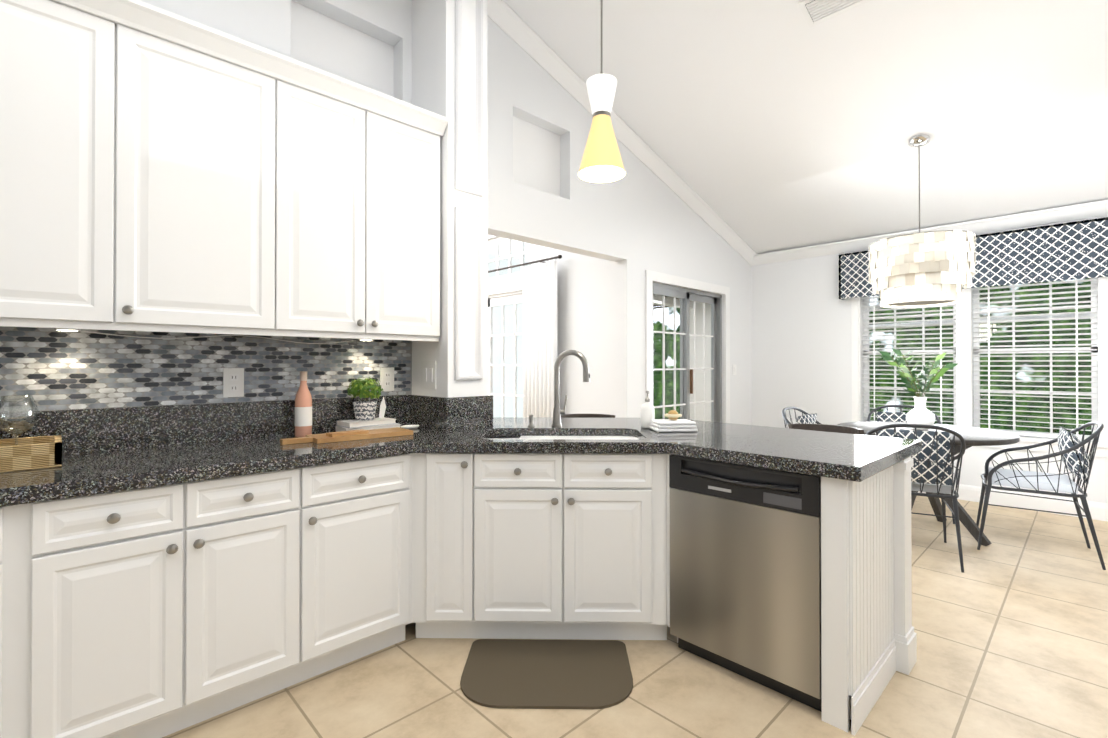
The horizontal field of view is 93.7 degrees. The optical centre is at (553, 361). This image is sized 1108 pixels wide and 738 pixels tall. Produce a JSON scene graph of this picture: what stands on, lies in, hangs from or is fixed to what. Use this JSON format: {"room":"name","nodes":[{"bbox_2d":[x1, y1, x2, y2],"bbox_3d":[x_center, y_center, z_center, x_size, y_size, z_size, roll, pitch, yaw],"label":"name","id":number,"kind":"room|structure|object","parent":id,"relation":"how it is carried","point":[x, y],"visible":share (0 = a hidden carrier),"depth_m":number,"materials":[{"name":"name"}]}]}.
{"room":"kitchen","nodes":[
{"label":"kitchen","id":0,"kind":"room"},
{"bbox_2d":[30,0,486,411],"bbox_3d":[-2.155,-1.388,1.519,4.460,5.300,0.520,0,0,-44],"label":"wall","id":1,"kind":"structure","parent":0,"point":[388,47],"depth_m":2.77,"materials":[{"name":"white paint"}]},
{"bbox_2d":[0,0,119,331],"bbox_3d":[-2.034,-0.699,1.567,1.066,1.131,0.326,0,0,-44],"label":"upper cabinet","id":2,"kind":"object","parent":1,"relation":"attached to","point":[60,59],"depth_m":1.72,"materials":[{"name":"white wood"}]},
{"bbox_2d":[116,0,279,335],"bbox_3d":[-1.465,-0.696,2.116,0.516,1.131,0.326,0,0,-44],"label":"upper cabinet","id":3,"kind":"object","parent":1,"relation":"attached to","point":[162,170],"depth_m":1.98,"materials":[{"name":"white wood"}]},
{"bbox_2d":[0,326,411,412],"bbox_3d":[-2.327,0.019,1.506,4.207,0.325,0.006,0,0,-44],"label":"backsplash","id":4,"kind":"structure","parent":1,"relation":"attached to","point":[49,369],"depth_m":2.19,"materials":[{"name":"grey tile"}]},
{"bbox_2d":[223,368,243,396],"bbox_3d":[-1.446,0.096,2.345,0.080,0.130,0.011,0,0,-44],"label":"outlet","id":5,"kind":"object","parent":4,"relation":"attached to","point":[233,382],"depth_m":2.34,"materials":[{"name":"white plastic"}]},
{"bbox_2d":[380,367,393,390],"bbox_3d":[-0.916,0.099,2.856,0.080,0.130,0.011,0,0,-44],"label":"outlet","id":6,"kind":"object","parent":4,"relation":"attached to","point":[386,373],"depth_m":2.85,"materials":[{"name":"white plastic"}]},
{"bbox_2d":[280,56,443,339],"bbox_3d":[-0.993,-0.693,2.571,0.795,1.131,0.326,0,0,-44],"label":"upper cabinet","id":7,"kind":"object","parent":1,"relation":"attached to","point":[360,168],"depth_m":2.41,"materials":[{"name":"white wood"}]},
{"bbox_2d":[421,361,435,388],"bbox_3d":[-0.684,0.074,2.825,0.011,0.150,0.150,0,0,-44],"label":"light switch","id":8,"kind":"object","parent":1,"relation":"attached to","point":[428,368],"depth_m":2.81,"materials":[{"name":"white plastic"}]},
{"bbox_2d":[437,0,487,379],"bbox_3d":[-0.488,-1.815,2.816,0.267,3.830,0.112,0,0,-44],"label":"trim","id":9,"kind":"structure","parent":1,"relation":"attached to","point":[468,298],"depth_m":2.78,"materials":[{"name":"white wood"}]},
{"bbox_2d":[488,235,614,414],"bbox_3d":[-3.386,-0.372,4.271,6.520,3.300,4.860,0,0,-44],"label":"wall","id":10,"kind":"structure","parent":0,"point":[585,306],"depth_m":4.96,"materials":[{"name":"white paint"}]},
{"bbox_2d":[488,237,531,416],"bbox_3d":[-0.806,-0.070,6.190,0.080,2.720,1.780,0,0,-44],"label":"window","id":11,"kind":"structure","parent":10,"relation":"attached to","point":[515,298],"depth_m":5.95,"materials":[{"name":"white"}]},
{"bbox_2d":[488,255,561,272],"bbox_3d":[-0.796,-1.011,5.997,0.119,0.038,2.580,0,0,-44],"label":"curtain rod","id":12,"kind":"object","parent":10,"relation":"attached to","point":[541,260],"visible":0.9,"depth_m":5.38,"materials":[{"name":"brown metal"}]},
{"bbox_2d":[523,261,557,417],"bbox_3d":[-0.148,0.139,5.260,0.073,2.250,0.510,0,0,-44],"label":"panel","id":13,"kind":"object","parent":12,"relation":"hanging from","point":[540,344],"visible":0.65,"depth_m":5.24,"materials":[{"name":"white fabric"}]},
{"bbox_2d":[487,16,751,424],"bbox_3d":[0.775,-1.368,4.819,4.340,5.300,0.140,0,0,-44],"label":"wall","id":14,"kind":"structure","parent":0,"point":[636,220],"depth_m":4.34,"materials":[{"name":"white paint"}]},
{"bbox_2d":[653,282,721,422],"bbox_3d":[1.358,0.270,5.364,1.390,2.030,0.110,0,0,-44],"label":"sliding door","id":15,"kind":"structure","parent":14,"relation":"attached to","point":[687,372],"depth_m":5.37,"materials":[{"name":"silver metal"}]},
{"bbox_2d":[162,496,1107,737],"bbox_3d":[0.549,1.309,4.418,12.800,0.060,11.800,0,0,-44],"label":"floor","id":16,"kind":"structure","parent":0,"point":[1010,624],"depth_m":2.04,"materials":[{"name":"tile"}]},
{"bbox_2d":[0,350,921,737],"bbox_3d":[-0.563,0.597,1.795,3.950,1.333,2.332,0,0,-44],"label":"kitchen counter","id":17,"kind":"object","parent":16,"relation":"on","point":[166,570],"visible":1,"depth_m":2.01,"materials":[{"name":"white wood"}]},
{"bbox_2d":[0,435,61,472],"bbox_3d":[-1.921,0.309,1.623,0.555,0.080,0.260,0,0,-44],"label":"basket tray","id":18,"kind":"object","parent":17,"relation":"on","point":[33,453],"visible":0.93,"depth_m":1.69,"materials":[{"name":"wicker"}]},
{"bbox_2d":[0,395,39,444],"bbox_3d":[-1.804,0.228,1.743,0.110,0.225,0.110,0,0,-44],"label":"wine glass","id":19,"kind":"object","parent":18,"relation":"in","point":[23,400],"visible":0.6,"depth_m":1.74,"materials":[{"name":"clear glass"}]},
{"bbox_2d":[280,427,412,444],"bbox_3d":[-0.946,0.337,2.387,0.560,0.034,0.170,0,0,-41],"label":"cutting board","id":20,"kind":"object","parent":17,"relation":"on","point":[349,435],"visible":1,"depth_m":2.33,"materials":[{"name":"brown wood"}]},
{"bbox_2d":[295,371,311,436],"bbox_3d":[-1.183,0.201,2.454,0.075,0.306,0.075,0,0,-44],"label":"wine bottle","id":21,"kind":"object","parent":20,"relation":"on","point":[303,412],"visible":0.94,"depth_m":2.43,"materials":[{"name":"pink glass"}]},
{"bbox_2d":[336,417,400,431],"bbox_3d":[-0.946,0.327,2.654,0.290,0.056,0.169,0,0,-44],"label":"books","id":22,"kind":"object","parent":17,"relation":"on","point":[374,423],"visible":0.79,"depth_m":2.59,"materials":[{"name":"white paper"}]},
{"bbox_2d":[347,377,385,420],"bbox_3d":[-0.950,0.189,2.651,0.205,0.219,0.174,0,0,-44],"label":"potted plant","id":23,"kind":"object","parent":22,"relation":"on","point":[364,410],"visible":1,"depth_m":2.60,"materials":[{"name":"green plant"}]},
{"bbox_2d":[400,425,418,428],"bbox_3d":[-0.761,0.348,2.742,0.104,0.016,0.064,0,0,-44],"label":"soap dish","id":24,"kind":"object","parent":17,"relation":"on","point":[410,426],"visible":0.96,"depth_m":2.72,"materials":[{"name":"white ceramic"}]},
{"bbox_2d":[0,417,921,506],"bbox_3d":[-0.568,0.377,1.801,3.950,0.050,2.318,0,0,-44],"label":"countertop","id":25,"kind":"structure","parent":17,"relation":"on","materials":[{"name":"stone"}]},
{"bbox_2d":[528,415,534,426],"bbox_3d":[-0.124,0.325,2.842,0.048,0.064,0.047,0,0,-44],"label":"soap dispenser","id":26,"kind":"object","parent":17,"relation":"on","point":[531,424],"depth_m":2.84,"materials":[{"name":"silver metal"}]},
{"bbox_2d":[551,350,589,426],"bbox_3d":[0.089,0.147,2.832,0.115,0.420,0.212,0,0,-44],"label":"faucet","id":27,"kind":"object","parent":17,"relation":"on","point":[557,413],"depth_m":2.85,"materials":[{"name":"silver metal"}]},
{"bbox_2d":[640,391,654,428],"bbox_3d":[0.499,0.257,2.773,0.074,0.198,0.074,0,0,-44],"label":"soap dispenser","id":28,"kind":"object","parent":17,"relation":"on","point":[647,412],"visible":0.96,"depth_m":2.74,"materials":[{"name":"white ceramic"}]},
{"bbox_2d":[650,419,697,431],"bbox_3d":[0.612,0.331,2.671,0.210,0.050,0.140,0,0,-6],"label":"folded towel","id":29,"kind":"object","parent":17,"relation":"on","point":[668,425],"visible":1,"depth_m":2.61,"materials":[{"name":"white fabric"}]},
{"bbox_2d":[664,410,681,419],"bbox_3d":[0.612,0.277,2.671,0.088,0.052,0.088,0,0,-44],"label":"dish brush","id":30,"kind":"object","parent":29,"relation":"on","point":[672,415],"visible":0.98,"depth_m":2.65,"materials":[{"name":"brown wood"}]},
{"bbox_2d":[669,455,821,711],"bbox_3d":[0.919,0.837,2.242,0.593,0.858,0.620,0,0,-44],"label":"dishwasher","id":31,"kind":"object","parent":17,"relation":"in","point":[745,538],"depth_m":2.01,"materials":[{"name":"silver metal"}]},
{"bbox_2d":[488,240,531,416],"bbox_3d":[-0.346,-0.257,6.621,0.001,3.100,2.600,0,0,-44],"label":"panel","id":32,"kind":"object","parent":16,"relation":"on","point":[497,405],"depth_m":6.90,"materials":[{"name":"white glass"}]},
{"bbox_2d":[460,639,632,708],"bbox_3d":[-0.027,1.259,2.114,0.680,0.010,0.455,0,0,1],"label":"mat","id":33,"kind":"object","parent":16,"relation":"on","point":[543,674],"visible":0.92,"depth_m":2.08,"materials":[{"name":"brown rubber"}]},
{"bbox_2d":[561,414,614,417],"bbox_3d":[0.230,0.831,3.599,0.452,0.892,0.452,0,0,1],"label":"bar stool","id":34,"kind":"object","parent":16,"relation":"on","point":[587,416],"visible":0.02,"depth_m":3.78,"materials":[{"name":"grey metal"}]},
{"bbox_2d":[653,294,710,421],"bbox_3d":[0.834,0.024,8.530,5.310,2.560,5.090,0,0,-44],"label":"lanai","id":35,"kind":"object","parent":16,"relation":"on","point":[698,378],"depth_m":9.65,"materials":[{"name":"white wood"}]},
{"bbox_2d":[869,287,1090,329],"bbox_3d":[4.811,-0.379,5.484,0.058,2.729,4.808,0,0,-44],"label":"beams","id":36,"kind":"structure","parent":35,"relation":"attached to","point":[1008,318],"depth_m":5.60,"materials":[{"name":"white"}]},
{"bbox_2d":[782,407,820,427],"bbox_3d":[2.257,0.839,4.307,0.587,0.883,0.629,0,0,-44],"label":"dining chair","id":37,"kind":"object","parent":16,"relation":"on","point":[806,418],"visible":0.21,"depth_m":4.41,"materials":[{"name":"grey metal"}]},
{"bbox_2d":[789,423,863,434],"bbox_3d":[1.506,0.827,2.954,0.452,0.892,0.452,0,0,-44],"label":"bar stool","id":38,"kind":"object","parent":16,"relation":"on","point":[834,428],"visible":0.08,"depth_m":3.10,"materials":[{"name":"grey metal"}]},
{"bbox_2d":[867,405,954,523],"bbox_3d":[3.034,0.840,4.467,0.587,0.883,0.629,0,0,26],"label":"dining chair","id":39,"kind":"object","parent":16,"relation":"on","point":[900,416],"visible":0.12,"depth_m":4.64,"materials":[{"name":"grey metal"}]},
{"bbox_2d":[865,424,965,572],"bbox_3d":[2.376,0.834,3.491,0.587,0.883,0.629,0,0,26],"label":"dining chair","id":40,"kind":"object","parent":16,"relation":"on","point":[932,468],"visible":0.48,"depth_m":3.25,"materials":[{"name":"grey metal"}]},
{"bbox_2d":[837,421,1019,545],"bbox_3d":[2.768,0.904,3.921,1.120,0.776,1.120,0,0,-44],"label":"dining table","id":41,"kind":"object","parent":16,"relation":"on","point":[975,436],"visible":0.35,"depth_m":3.70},
{"bbox_2d":[879,348,958,429],"bbox_3d":[2.720,0.209,3.883,0.445,0.611,0.494,0,0,-44],"label":"vase","id":42,"kind":"object","parent":41,"relation":"on","point":[919,413],"visible":0.98,"depth_m":3.89,"materials":[{"name":"white ceramic"}]},
{"bbox_2d":[976,421,1105,569],"bbox_3d":[3.273,0.834,3.532,0.628,0.883,0.587,0,0,38],"label":"dining chair","id":43,"kind":"object","parent":16,"relation":"on","point":[1073,453],"visible":1,"depth_m":3.39,"materials":[{"name":"grey metal"}]},
{"bbox_2d":[503,0,1107,253],"bbox_3d":[1.236,-2.671,1.137,9.200,2.880,6.090,0,0,-44],"label":"ceiling","id":44,"kind":"structure","parent":0,"point":[762,126],"depth_m":3.74,"materials":[{"name":"white paint"}]},
{"bbox_2d":[578,0,624,181],"bbox_3d":[0.215,-1.714,2.349,0.213,1.742,0.213,0,0,-44],"label":"pendant lamp","id":45,"kind":"object","parent":44,"relation":"hanging from","point":[601,161],"visible":1,"depth_m":2.30,"materials":[{"name":"yellow"}]},
{"bbox_2d":[798,0,872,27],"bbox_3d":[1.675,-2.106,3.010,0.195,0.070,0.430,0,0,-44],"label":"ceiling vent","id":46,"kind":"object","parent":44,"relation":"in","point":[816,12],"visible":1,"depth_m":3.08,"materials":[{"name":"white metal"}]},
{"bbox_2d":[868,134,975,307],"bbox_3d":[2.768,-1.062,3.934,0.670,1.265,0.670,0,0,-44],"label":"chandelier","id":47,"kind":"object","parent":44,"relation":"hanging from","point":[925,269],"visible":1,"depth_m":3.70,"materials":[{"name":"beige"}]},
{"bbox_2d":[751,216,1107,503],"bbox_3d":[4.405,-0.311,4.320,0.200,3.180,5.890,0,0,-44],"label":"wall","id":48,"kind":"structure","parent":0,"point":[801,339],"depth_m":5.77,"materials":[{"name":"white paint"}]},
{"bbox_2d":[839,217,1107,299],"bbox_3d":[3.732,-0.891,4.782,0.127,0.465,1.998,0,0,-44],"label":"window valance","id":49,"kind":"object","parent":48,"relation":"attached to","point":[1067,251],"visible":0.75,"depth_m":4.39,"materials":[{"name":"fabric"}]},
{"bbox_2d":[863,278,1098,440],"bbox_3d":[3.896,-0.068,4.904,0.060,1.460,1.716,0,0,-44],"label":"window","id":50,"kind":"structure","parent":48,"relation":"in","point":[1094,406],"depth_m":4.72,"materials":[{"name":"white"}]},
{"bbox_2d":[861,279,1097,440],"bbox_3d":[3.829,-0.073,4.840,0.055,1.446,1.712,0,0,-44],"label":"window blinds","id":51,"kind":"object","parent":50,"relation":"attached to","point":[1076,291],"visible":0.65,"depth_m":4.62,"materials":[{"name":"white plastic"}]},
{"bbox_3d":[1.289,-1.391,1.111,9.150,5.300,5.890,0,0,-44],"label":"wall","id":52,"kind":"structure","parent":0,"visible":0},
{"bbox_2d":[487,0,1107,521],"bbox_3d":[2.856,-0.656,2.730,4.440,3.850,5.750,0,0,-44],"label":"trim","id":53,"kind":"structure","parent":52,"relation":"attached to","point":[507,20],"depth_m":4.76,"materials":[{"name":"white wood"}]},
{"label":"outside","id":54,"kind":"structure","parent":0,"visible":0},
{"bbox_2d":[653,278,1098,434],"bbox_3d":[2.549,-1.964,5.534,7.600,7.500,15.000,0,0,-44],"label":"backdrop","id":55,"kind":"structure","parent":54,"point":[658,352],"depth_m":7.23,"materials":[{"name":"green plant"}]}
]}

